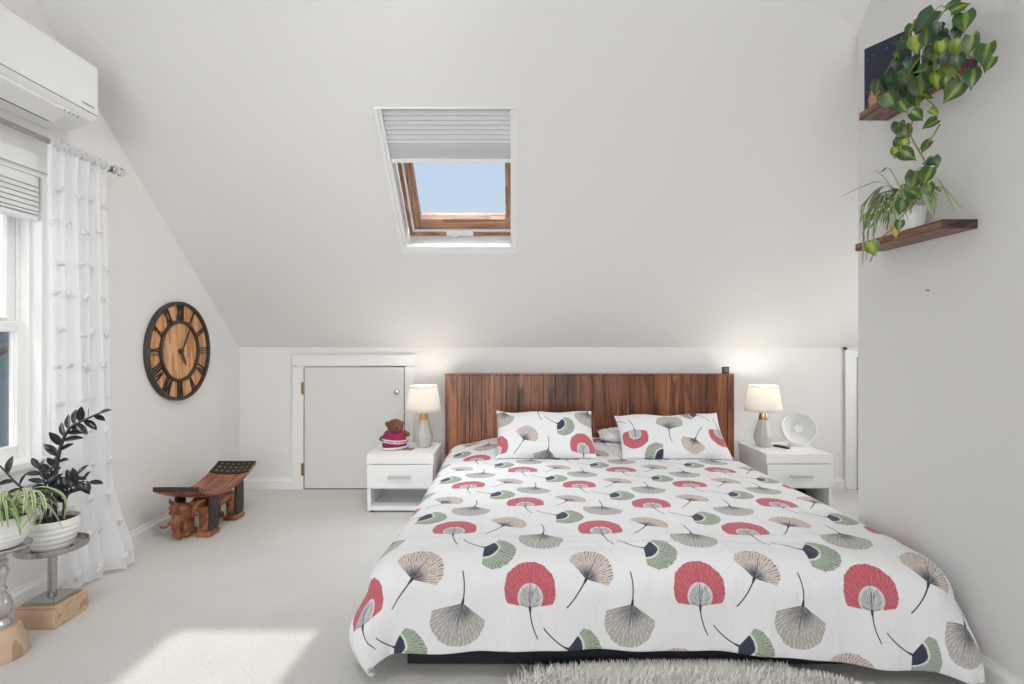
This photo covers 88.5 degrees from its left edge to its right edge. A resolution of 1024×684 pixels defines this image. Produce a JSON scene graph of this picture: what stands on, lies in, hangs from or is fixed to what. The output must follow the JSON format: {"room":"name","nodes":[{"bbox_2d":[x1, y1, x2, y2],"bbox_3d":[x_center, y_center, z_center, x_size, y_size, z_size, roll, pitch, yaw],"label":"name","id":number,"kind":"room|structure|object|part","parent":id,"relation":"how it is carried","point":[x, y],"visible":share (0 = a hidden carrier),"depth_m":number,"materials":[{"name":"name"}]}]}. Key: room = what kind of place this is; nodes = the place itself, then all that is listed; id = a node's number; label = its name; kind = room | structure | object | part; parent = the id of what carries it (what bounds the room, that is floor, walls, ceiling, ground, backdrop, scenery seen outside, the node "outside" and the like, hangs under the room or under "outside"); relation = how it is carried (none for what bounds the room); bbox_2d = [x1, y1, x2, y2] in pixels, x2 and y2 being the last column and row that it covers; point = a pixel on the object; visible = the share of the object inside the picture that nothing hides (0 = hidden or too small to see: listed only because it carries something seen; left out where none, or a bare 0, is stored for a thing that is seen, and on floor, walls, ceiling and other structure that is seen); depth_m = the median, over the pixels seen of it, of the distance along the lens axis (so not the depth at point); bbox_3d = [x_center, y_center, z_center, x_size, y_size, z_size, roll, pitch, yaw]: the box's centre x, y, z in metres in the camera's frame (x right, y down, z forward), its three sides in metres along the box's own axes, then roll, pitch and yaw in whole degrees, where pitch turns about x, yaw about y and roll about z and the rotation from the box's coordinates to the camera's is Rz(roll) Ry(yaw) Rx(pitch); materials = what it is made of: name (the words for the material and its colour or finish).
{"room":"bedroom","nodes":[
{"label":"bedroom","id":0,"kind":"room"},
{"bbox_2d":[0,0,239,592],"bbox_3d":[-2.110,-1.000,0.600,0.140,4.200,6.880,0,0,0],"label":"wall","id":1,"kind":"structure","parent":0,"point":[158,441],"depth_m":2.90,"materials":[{"name":"paint"}]},
{"bbox_2d":[0,134,50,491],"bbox_3d":[-2.092,-0.110,1.825,0.174,1.420,1.150,0,0,0],"label":"window","id":2,"kind":"structure","parent":1,"relation":"in","point":[24,249],"depth_m":2.27,"materials":[{"name":"paint"}]},
{"bbox_3d":[-2.157,-0.378,1.825,0.034,0.672,0.905,0,0,0],"label":"sash","id":3,"kind":"part","parent":2,"relation":"part of","materials":[{"name":"paint"}]},
{"bbox_3d":[-2.112,0.206,1.825,0.034,0.590,0.905,0,0,0],"label":"sash","id":4,"kind":"part","parent":2,"relation":"part of","materials":[{"name":"paint"}]},
{"bbox_2d":[0,164,38,220],"bbox_3d":[-2.062,-0.615,1.822,0.052,0.186,0.884,0,0,0],"label":"window blind","id":5,"kind":"object","parent":2,"relation":"attached to","point":[18,189],"visible":1,"depth_m":2.18,"materials":[{"name":"white fabric"}]},
{"bbox_3d":[-2.062,-0.686,1.822,0.052,0.043,0.884,0,0,0],"label":"head rail","id":6,"kind":"part","parent":5,"relation":"part of","materials":[{"name":"white plastic"}]},
{"bbox_3d":[-2.062,-0.531,1.825,0.052,0.018,0.879,0,0,0],"label":"rail","id":7,"kind":"part","parent":5,"relation":"part of","materials":[{"name":"white plastic"}]},
{"bbox_3d":[-2.091,0.512,1.825,0.172,0.032,1.150,0,0,0],"label":"sill","id":8,"kind":"part","parent":2,"relation":"part of","materials":[{"name":"paint"}]},
{"bbox_2d":[0,4,97,130],"bbox_3d":[-1.928,-1.065,1.919,0.222,0.300,0.798,0,0,0],"label":"air conditioner","id":9,"kind":"object","parent":1,"relation":"attached to","point":[43,82],"visible":1,"depth_m":2.07,"materials":[{"name":"white plastic"}]},
{"bbox_2d":[0,117,123,176],"bbox_3d":[-1.984,-0.836,1.917,0.112,0.062,1.435,0,0,0],"label":"curtain rod","id":10,"kind":"object","parent":1,"relation":"attached to","point":[115,170],"visible":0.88,"depth_m":2.13,"materials":[{"name":"metal"}]},
{"bbox_2d":[43,135,134,588],"bbox_3d":[-1.903,0.111,2.395,0.133,1.963,0.399,0,0,0],"label":"curtain","id":11,"kind":"object","parent":10,"relation":"hanging from","point":[78,206],"visible":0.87,"depth_m":2.39,"materials":[{"name":"fabric"}]},
{"bbox_2d":[9,488,233,614],"bbox_3d":[-2.033,1.058,0.600,0.014,0.085,6.680,0,0,0],"label":"baseboard","id":12,"kind":"structure","parent":1,"relation":"attached to","point":[34,588],"depth_m":2.29,"materials":[{"name":"paint"}]},
{"bbox_2d":[143,302,209,400],"bbox_3d":[-2.020,0.055,3.205,0.036,0.600,0.600,0,0,0],"label":"wall clock","id":13,"kind":"object","parent":1,"relation":"attached to","point":[176,345],"visible":1,"depth_m":3.17,"materials":[{"name":"brown wood"}]},
{"bbox_2d":[33,0,870,346],"bbox_3d":[0.610,-1.553,2.312,5.580,3.318,3.724,0,0,0],"label":"ceiling","id":14,"kind":"structure","parent":0,"point":[685,168],"depth_m":2.80,"materials":[{"name":"paint"}]},
{"bbox_2d":[373,107,516,252],"bbox_3d":[-0.322,-0.939,3.001,0.720,0.780,0.839,0,0,0],"label":"window","id":15,"kind":"structure","parent":14,"relation":"attached to","point":[418,232],"depth_m":3.24,"materials":[{"name":"white paint"}]},
{"bbox_2d":[382,109,510,164],"bbox_3d":[-0.325,-1.062,2.724,0.642,0.225,0.224,0,0,0],"label":"blind","id":16,"kind":"object","parent":15,"relation":"attached to","point":[446,136],"visible":0.88,"depth_m":2.73,"materials":[{"name":"white fabric"}]},
{"bbox_3d":[-0.330,-0.691,3.331,0.170,0.037,0.039,0,0,0],"label":"latch plate","id":17,"kind":"part","parent":15,"relation":"part of","materials":[{"name":"white plastic"}]},
{"bbox_3d":[-0.308,-0.769,3.327,0.536,0.098,0.097,0,0,0],"label":"sash rail","id":18,"kind":"part","parent":15,"relation":"part of","materials":[{"name":"brown wood"}]},
{"bbox_3d":[-0.307,-0.724,3.367,0.618,0.090,0.087,0,0,0],"label":"frame rail","id":19,"kind":"part","parent":15,"relation":"part of","materials":[{"name":"brown wood"}]},
{"bbox_2d":[0,489,967,683],"bbox_3d":[0.605,1.160,0.625,5.590,0.120,6.930,0,0,0],"label":"floor","id":20,"kind":"structure","parent":0,"point":[274,596],"depth_m":2.13,"materials":[{"name":"carpet"}]},
{"bbox_2d":[0,537,33,665],"bbox_3d":[-1.792,0.905,1.840,0.176,0.389,0.176,0,0,0],"label":"plant stand","id":21,"kind":"object","parent":20,"relation":"on","point":[14,640],"visible":0.9,"depth_m":1.83,"materials":[{"name":"brown wood"}]},
{"bbox_3d":[-1.792,0.720,1.840,0.176,0.018,0.176,0,0,0],"label":"plate","id":22,"kind":"part","parent":21,"relation":"part of","materials":[{"name":"grey metal"}]},
{"bbox_2d":[0,486,68,550],"bbox_3d":[-1.762,0.601,1.849,0.384,0.227,0.341,0,0,-17],"label":"spider plant","id":23,"kind":"object","parent":21,"relation":"on","point":[17,517],"visible":1,"depth_m":1.81,"materials":[{"name":"green plant"}]},
{"bbox_3d":[-1.792,0.660,1.840,0.184,0.108,0.184,0,0,0],"label":"pot","id":24,"kind":"part","parent":23,"relation":"part of","materials":[{"name":"white ceramic"}]},
{"bbox_2d":[12,532,89,629],"bbox_3d":[-1.826,0.949,2.090,0.232,0.303,0.232,0,0,0],"label":"plant stand","id":25,"kind":"object","parent":20,"relation":"on","point":[55,606],"visible":0.69,"depth_m":2.04,"materials":[{"name":"brown wood"}]},
{"bbox_2d":[12,532,89,559],"bbox_3d":[-1.826,0.809,2.090,0.232,0.025,0.232,0,0,0],"label":"tray","id":26,"kind":"object","parent":25,"relation":"on","point":[82,539],"depth_m":2.04,"materials":[{"name":"metal"}]},
{"bbox_3d":[-1.826,1.004,2.090,0.110,0.012,0.110,0,0,0],"label":"stepped plate","id":27,"kind":"part","parent":25,"relation":"part of","materials":[{"name":"metal"}]},
{"bbox_3d":[-1.826,1.014,2.090,0.124,0.008,0.128,0,0,0],"label":"foot plate","id":28,"kind":"part","parent":25,"relation":"part of","materials":[{"name":"metal"}]},
{"bbox_3d":[-1.826,0.910,2.090,0.030,0.180,0.030,0,0,0],"label":"post","id":29,"kind":"part","parent":25,"relation":"part of","materials":[{"name":"metal"}]},
{"bbox_2d":[0,407,110,552],"bbox_3d":[-1.810,0.533,2.089,0.499,0.564,0.186,0,0,0],"label":"potted plant","id":30,"kind":"object","parent":25,"relation":"on","point":[49,536],"visible":0.86,"depth_m":2.07,"materials":[{"name":"green plant"}]},
{"bbox_3d":[-1.826,0.755,2.090,0.184,0.118,0.184,0,0,0],"label":"pot","id":31,"kind":"part","parent":30,"relation":"part of","materials":[{"name":"white ceramic"}]},
{"bbox_2d":[153,461,255,538],"bbox_3d":[-1.816,0.939,3.130,0.282,0.322,0.632,0,0,0],"label":"stool","id":32,"kind":"object","parent":20,"relation":"on","point":[215,489],"visible":1,"depth_m":3.01,"materials":[{"name":"brown wood"}]},
{"bbox_3d":[-1.896,0.966,3.005,0.018,0.188,0.084,0,0,0],"label":"carved panel","id":33,"kind":"part","parent":32,"relation":"part of","materials":[{"name":"black wood"}]},
{"bbox_3d":[-1.800,0.847,3.130,0.250,0.122,0.620,0,0,0],"label":"seat","id":34,"kind":"part","parent":32,"relation":"part of","materials":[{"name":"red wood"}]},
{"bbox_3d":[-1.704,0.966,3.005,0.018,0.188,0.084,0,0,0],"label":"carved panel","id":35,"kind":"part","parent":32,"relation":"part of","materials":[{"name":"black wood"}]},
{"bbox_3d":[-1.704,0.966,3.285,0.018,0.188,0.084,0,0,0],"label":"carved panel","id":36,"kind":"part","parent":32,"relation":"part of","materials":[{"name":"black wood"}]},
{"bbox_2d":[367,443,441,511],"bbox_3d":[-0.722,0.912,3.574,0.432,0.375,0.432,0,0,0],"label":"nightstand","id":37,"kind":"object","parent":20,"relation":"on","point":[397,480],"visible":0.83,"depth_m":3.39,"materials":[{"name":"white paint"}]},
{"bbox_2d":[379,419,409,449],"bbox_3d":[-0.797,0.623,3.581,0.204,0.198,0.152,0,0,-14],"label":"plush toy","id":38,"kind":"object","parent":37,"relation":"on","point":[394,438],"visible":1,"depth_m":3.54,"materials":[{"name":"fabric"}]},
{"bbox_3d":[-0.722,0.866,3.372,0.144,0.016,0.027,0,0,0],"label":"handle","id":39,"kind":"part","parent":37,"relation":"part of","materials":[{"name":"silver metal"}]},
{"bbox_3d":[-0.722,0.866,3.393,0.424,0.149,0.018,0,0,0],"label":"drawer","id":40,"kind":"part","parent":37,"relation":"part of","materials":[{"name":"white paint"}]},
{"bbox_2d":[402,448,414,450],"bbox_3d":[-0.700,0.721,3.545,0.072,0.007,0.072,0,0,6],"label":"coaster","id":41,"kind":"object","parent":37,"relation":"on","point":[403,449],"visible":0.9,"depth_m":3.52,"materials":[{"name":"beige wood"}]},
{"bbox_2d":[405,384,440,447],"bbox_3d":[-0.615,0.513,3.655,0.249,0.423,0.249,0,0,-11],"label":"table lamp","id":42,"kind":"object","parent":37,"relation":"on","point":[423,399],"visible":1,"depth_m":3.59,"materials":[{"name":"grey ceramic"}]},
{"bbox_3d":[-0.615,0.391,3.655,0.246,0.178,0.246,0,0,-11],"label":"lamp shade","id":43,"kind":"part","parent":42,"relation":"part of","materials":[{"name":"fabric"}]},
{"bbox_2d":[407,373,848,663],"bbox_3d":[0.560,0.661,2.818,2.094,0.862,2.087,0,0,0],"label":"bed","id":44,"kind":"object","parent":20,"relation":"on","point":[472,400],"visible":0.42,"depth_m":3.81,"materials":[{"name":"brown wood"}]},
{"bbox_3d":[0.537,0.661,3.828,2.043,0.838,0.044,0,0,0],"label":"headboard","id":45,"kind":"part","parent":44,"relation":"part of","materials":[{"name":"brown wood"}]},
{"bbox_2d":[349,437,984,683],"bbox_3d":[0.482,0.883,2.692,2.059,0.414,2.145,0,0,0],"label":"duvet","id":46,"kind":"object","parent":44,"relation":"on","point":[608,550],"visible":0.88,"depth_m":1.76,"materials":[{"name":"fabric"}]},
{"bbox_2d":[495,410,596,458],"bbox_3d":[0.212,0.590,3.387,0.635,0.269,0.278,0,0,0],"label":"pillow","id":47,"kind":"object","parent":46,"relation":"on","point":[531,434],"visible":1,"depth_m":3.31,"materials":[{"name":"fabric"}]},
{"bbox_2d":[595,427,620,441],"bbox_3d":[0.955,0.636,3.645,0.740,0.095,0.239,0,0,0],"label":"pillow","id":48,"kind":"object","parent":46,"relation":"on","point":[612,434],"visible":0.22,"depth_m":3.57,"materials":[{"name":"fabric"}]},
{"bbox_2d":[614,412,732,458],"bbox_3d":[1.025,0.600,3.384,0.689,0.261,0.267,0,0,0],"label":"pillow","id":49,"kind":"object","parent":46,"relation":"on","point":[643,436],"visible":1,"depth_m":3.31,"materials":[{"name":"fabric"}]},
{"bbox_2d":[722,367,728,373],"bbox_3d":[1.555,0.205,3.830,0.044,0.050,0.034,0,0,0],"label":"desk clock","id":50,"kind":"object","parent":44,"relation":"on","point":[725,370],"visible":1,"depth_m":3.81,"materials":[{"name":"black plastic"}]},
{"bbox_3d":[1.583,0.661,3.828,0.045,0.838,0.060,0,0,0],"label":"post","id":51,"kind":"part","parent":44,"relation":"part of","materials":[{"name":"brown wood"}]},
{"bbox_2d":[504,658,870,683],"bbox_3d":[0.561,1.065,1.363,1.332,0.070,0.850,0,0,0],"label":"rug","id":52,"kind":"object","parent":20,"relation":"on","point":[645,672],"visible":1,"depth_m":1.69,"materials":[{"name":"white fur"}]},
{"bbox_2d":[739,442,832,506],"bbox_3d":[1.861,0.912,3.594,0.432,0.375,0.452,0,0,0],"label":"nightstand","id":53,"kind":"object","parent":20,"relation":"on","point":[810,469],"visible":0.62,"depth_m":3.40,"materials":[{"name":"white paint"}]},
{"bbox_2d":[744,384,782,446],"bbox_3d":[1.752,0.513,3.665,0.249,0.423,0.249,0,0,-29],"label":"table lamp","id":54,"kind":"object","parent":53,"relation":"on","point":[763,399],"visible":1,"depth_m":3.61,"materials":[{"name":"grey ceramic"}]},
{"bbox_3d":[1.752,0.391,3.665,0.246,0.178,0.246,0,0,-29],"label":"lamp shade","id":55,"kind":"part","parent":54,"relation":"part of","materials":[{"name":"fabric"}]},
{"bbox_3d":[1.752,0.304,3.665,0.189,0.003,0.189,0,0,-29],"label":"shade trim","id":56,"kind":"part","parent":54,"relation":"part of","materials":[{"name":"fabric"}]},
{"bbox_2d":[773,444,789,448],"bbox_3d":[1.852,0.718,3.615,0.036,0.014,0.110,0,0,-24],"label":"remote control","id":57,"kind":"object","parent":53,"relation":"on","point":[775,445],"visible":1,"depth_m":3.60,"materials":[{"name":"black plastic"}]},
{"bbox_2d":[781,412,816,446],"bbox_3d":[1.994,0.607,3.661,0.224,0.236,0.090,0,0,16],"label":"light","id":58,"kind":"object","parent":53,"relation":"on","point":[798,428],"visible":1,"depth_m":3.65,"materials":[{"name":"white plastic"}]},
{"bbox_2d":[784,415,814,442],"bbox_3d":[1.988,0.599,3.642,0.194,0.192,0.040,0,0,16],"label":"diffuser","id":59,"kind":"object","parent":58,"relation":"attached to","point":[797,428],"depth_m":3.65,"materials":[{"name":"white plastic"}]},
{"bbox_2d":[793,488,805,493],"bbox_3d":[1.875,1.009,3.560,0.206,0.099,0.136,0,0,0],"label":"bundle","id":60,"kind":"object","parent":53,"relation":"on","point":[797,489],"visible":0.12,"depth_m":3.51,"materials":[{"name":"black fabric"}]},
{"bbox_3d":[1.861,0.866,3.403,0.424,0.149,0.018,0,0,0],"label":"drawer","id":61,"kind":"part","parent":53,"relation":"part of","materials":[{"name":"white paint"}]},
{"bbox_3d":[1.861,0.866,3.381,0.144,0.016,0.027,0,0,0],"label":"handle","id":62,"kind":"part","parent":53,"relation":"part of","materials":[{"name":"silver metal"}]},
{"bbox_2d":[240,347,857,477],"bbox_3d":[0.610,0.445,4.000,5.580,1.310,0.120,0,0,0],"label":"wall","id":63,"kind":"structure","parent":0,"point":[810,380],"depth_m":3.94,"materials":[{"name":"paint"}]},
{"bbox_2d":[243,478,291,488],"bbox_3d":[-1.835,1.058,3.933,0.381,0.085,0.014,0,0,0],"label":"baseboard","id":64,"kind":"structure","parent":63,"relation":"attached to","point":[249,483],"depth_m":3.93,"materials":[{"name":"paint"}]},
{"bbox_2d":[290,355,414,488],"bbox_3d":[-1.190,0.598,3.924,0.930,1.004,0.033,0,0,0],"label":"door","id":65,"kind":"structure","parent":63,"relation":"in","point":[341,405],"depth_m":3.92,"materials":[{"name":"paint"}]},
{"bbox_2d":[832,478,844,488],"bbox_3d":[0.875,1.058,3.933,3.220,0.085,0.014,0,0,0],"label":"baseboard","id":66,"kind":"structure","parent":63,"relation":"attached to","point":[838,483],"depth_m":3.93,"materials":[{"name":"paint"}]},
{"bbox_2d":[843,347,857,488],"bbox_3d":[2.841,0.570,3.930,0.723,1.060,0.020,0,0,0],"label":"door","id":67,"kind":"structure","parent":63,"relation":"in","point":[850,356],"depth_m":3.92,"materials":[{"name":"paint"}]},
{"bbox_2d":[858,0,1023,680],"bbox_3d":[2.465,-1.000,-0.207,1.870,4.200,5.065,0,0,0],"label":"wall","id":68,"kind":"structure","parent":0,"point":[941,368],"depth_m":1.80,"materials":[{"name":"paint"}]},
{"bbox_2d":[855,219,977,250],"bbox_3d":[1.470,-0.388,1.946,0.118,0.030,0.438,0,0,0],"label":"wall shelf","id":69,"kind":"object","parent":68,"relation":"attached to","point":[944,227],"visible":0.94,"depth_m":1.83,"materials":[{"name":"brown wood"}]},
{"bbox_2d":[841,167,960,264],"bbox_3d":[1.451,-0.488,1.968,0.140,0.384,0.537,0,0,0],"label":"spider plant","id":70,"kind":"object","parent":69,"relation":"on","point":[915,216],"visible":0.68,"depth_m":1.93,"materials":[{"name":"green plant"}]},
{"bbox_3d":[1.474,-0.449,1.945,0.094,0.092,0.094,0,0,0],"label":"pot","id":71,"kind":"part","parent":70,"relation":"part of","materials":[{"name":"white ceramic"}]},
{"bbox_2d":[859,59,977,120],"bbox_3d":[1.470,-0.915,1.933,0.118,0.030,0.413,0,0,0],"label":"wall shelf","id":72,"kind":"object","parent":68,"relation":"attached to","point":[875,112],"visible":0.43,"depth_m":2.05,"materials":[{"name":"brown wood"}]},
{"bbox_2d":[864,31,913,109],"bbox_3d":[1.472,-1.057,2.057,0.017,0.254,0.166,0,0,-29],"label":"print","id":73,"kind":"object","parent":72,"relation":"on","point":[877,57],"visible":0.41,"depth_m":2.08,"materials":[{"name":"paint"}]},
{"bbox_2d":[863,0,997,261],"bbox_3d":[1.417,-0.717,1.770,0.202,0.835,0.544,0,0,0],"label":"trailing plant","id":74,"kind":"object","parent":72,"relation":"on","point":[945,53],"visible":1,"depth_m":1.75,"materials":[{"name":"green leaf"},{"name":"terracotta"},{"name":"soil"}]},
{"bbox_2d":[915,22,945,75],"bbox_3d":[1.470,-1.016,1.845,0.092,0.169,0.092,0,0,0],"label":"jar","id":75,"kind":"object","parent":72,"relation":"on","point":[943,24],"depth_m":1.83,"materials":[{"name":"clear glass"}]},
{"bbox_2d":[981,653,1023,683],"bbox_3d":[1.523,1.058,-0.207,0.014,0.085,5.065,0,0,0],"label":"baseboard","id":76,"kind":"structure","parent":68,"relation":"attached to","point":[994,673],"depth_m":1.65,"materials":[{"name":"paint"}]},
{"label":"outside","id":77,"kind":"structure","parent":0,"visible":0},
{"bbox_3d":[-21.300,4.400,10.000,37.400,0.200,60.000,0,0,0],"label":"ground","id":78,"kind":"structure","parent":77,"visible":0},
{"bbox_2d":[0,332,8,446],"bbox_3d":[-9.000,1.000,9.000,6.000,6.600,6.600,0,0,0],"label":"house","id":79,"kind":"structure","parent":78,"relation":"on","point":[4,338],"depth_m":6.63,"materials":[{"name":"grey"}]},
{"bbox_2d":[0,332,8,356],"bbox_3d":[-5.148,0.206,4.930,3.158,8.196,2.636,0,0,27],"label":"bare tree","id":80,"kind":"object","parent":78,"relation":"on","point":[5,349],"visible":0.02,"depth_m":5.21,"materials":[{"name":"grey plant"}]}
]}

